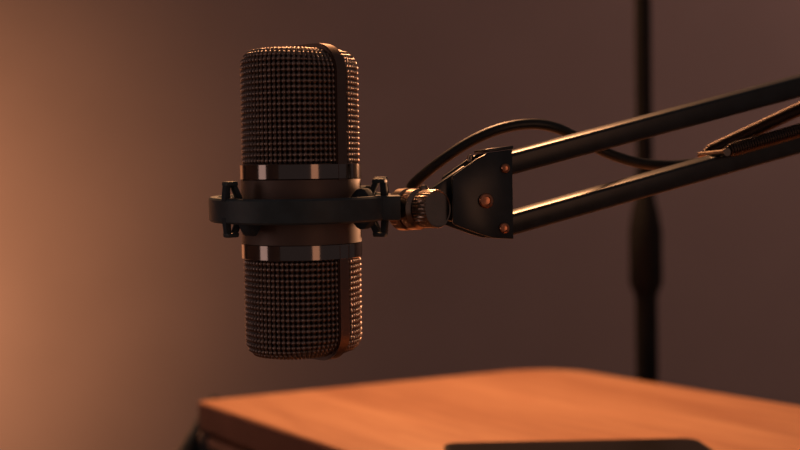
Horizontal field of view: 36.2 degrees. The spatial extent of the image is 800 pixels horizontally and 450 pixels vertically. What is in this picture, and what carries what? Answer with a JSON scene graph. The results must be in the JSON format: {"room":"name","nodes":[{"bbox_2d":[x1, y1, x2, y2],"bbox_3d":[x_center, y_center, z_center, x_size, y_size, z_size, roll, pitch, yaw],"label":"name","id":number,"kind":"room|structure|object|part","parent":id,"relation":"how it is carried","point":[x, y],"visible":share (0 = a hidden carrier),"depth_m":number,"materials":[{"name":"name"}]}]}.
{"room":"studio","nodes":[
{"label":"studio","id":0,"kind":"room"},
{"bbox_2d":[0,0,799,449],"bbox_3d":[-0.006,-0.451,1.945,4.400,2.600,0.100,-1,1,0],"label":"wall","id":1,"kind":"structure","parent":0,"point":[122,302],"depth_m":1.90,"materials":[{"name":"paint"}]},
{"bbox_3d":[0.013,0.921,-0.140,4.400,0.100,4.300,-1,1,0],"label":"floor","id":2,"kind":"structure","parent":0,"visible":0},
{"bbox_2d":[177,370,799,449],"bbox_3d":[0.116,0.496,0.742,0.428,0.733,0.622,-1,1,-31],"label":"wooden table","id":3,"kind":"object","parent":2,"relation":"on","point":[516,405],"visible":1,"depth_m":0.85,"materials":[{"name":"brown wood"}]},
{"bbox_3d":[-0.164,0.498,0.913,0.102,0.733,0.040,-1,1,-31],"label":"leg","id":4,"kind":"part","parent":3,"relation":"part of","materials":[{"name":"black metal"}]},
{"bbox_3d":[0.148,0.158,0.750,0.342,0.007,0.604,-1,1,-31],"label":"rail","id":5,"kind":"part","parent":3,"relation":"part of","materials":[{"name":"brown wood"}]},
{"bbox_2d":[444,438,711,449],"bbox_3d":[0.099,0.128,0.665,0.146,0.008,0.072,-1,1,-2],"label":"smartphone","id":6,"kind":"object","parent":3,"relation":"on","point":[660,443],"visible":1,"depth_m":0.68,"materials":[{"name":"black"}]},
{"bbox_2d":[389,74,799,238],"bbox_3d":[0.211,-0.003,0.578,0.451,0.268,0.053,-1,1,-14],"label":"boom arm","id":7,"kind":"object","parent":3,"relation":"on","point":[475,197],"visible":1,"depth_m":0.53,"materials":[{"name":"black metal"}]},
{"bbox_2d":[208,177,400,237],"bbox_3d":[-0.042,-0.008,0.520,0.078,0.027,0.078,-1,1,-13],"label":"mount","id":8,"kind":"object","parent":7,"relation":"attached to","point":[366,206],"visible":0.91,"depth_m":0.49,"materials":[{"name":"black plastic"}]},
{"bbox_2d":[240,43,362,359],"bbox_3d":[-0.042,-0.010,0.520,0.051,0.133,0.054,-1,1,-1],"label":"microphone","id":9,"kind":"object","parent":8,"relation":"attached to","point":[299,105],"visible":1,"depth_m":0.50,"materials":[{"name":"metal"}]},
{"bbox_2d":[240,46,335,163],"bbox_3d":[-0.051,-0.049,0.508,0.050,0.051,0.025,0,1,43],"label":"grille","id":10,"kind":"object","parent":9,"relation":"attached to","point":[288,94],"depth_m":0.50,"materials":[{"name":"metal"}]},
{"bbox_2d":[243,259,338,359],"bbox_3d":[-0.050,0.034,0.513,0.050,0.044,0.026,0,1,43],"label":"grille","id":11,"kind":"object","parent":9,"relation":"attached to","point":[291,309],"depth_m":0.50,"materials":[{"name":"metal"}]},
{"bbox_2d":[333,257,361,352],"bbox_3d":[-0.037,0.033,0.527,0.041,0.044,0.041,-1,1,0],"label":"grille","id":12,"kind":"object","parent":9,"relation":"attached to","point":[347,323],"depth_m":0.51,"materials":[{"name":"metal"}]},
{"bbox_2d":[339,50,358,162],"bbox_3d":[-0.034,-0.049,0.527,0.050,0.051,0.026,0,1,43],"label":"grille","id":13,"kind":"object","parent":9,"relation":"attached to","point":[348,105],"depth_m":0.51,"materials":[{"name":"metal"}]},
{"bbox_3d":[0.012,-0.007,0.510,0.016,0.016,0.011,-1,1,-44],"label":"thumb knob","id":14,"kind":"part","parent":7,"relation":"part of","materials":[{"name":"silver metal"}]},
{"bbox_3d":[0.031,-0.013,0.527,0.027,0.038,0.002,-1,1,-17],"label":"cheek plate","id":15,"kind":"part","parent":7,"relation":"part of","materials":[{"name":"black metal"}]},
{"bbox_3d":[0.035,-0.013,0.514,0.027,0.038,0.002,-1,1,-17],"label":"cheek plate","id":16,"kind":"part","parent":7,"relation":"part of","materials":[{"name":"black metal"}]},
{"bbox_2d":[405,119,695,187],"bbox_3d":[0.202,-0.054,0.590,0.410,0.074,0.023,-1,1,-15],"label":"cable","id":17,"kind":"object","parent":7,"relation":"attached to","point":[470,141],"visible":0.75,"depth_m":0.54,"materials":[{"name":"black rubber"}]},
{"bbox_2d":[629,0,662,382],"bbox_3d":[0.230,-0.021,1.150,0.170,1.752,0.170,-1,1,0],"label":"microphone stand","id":18,"kind":"object","parent":2,"relation":"on","point":[645,229],"visible":0.88,"depth_m":1.14,"materials":[{"name":"black metal"}]}
]}

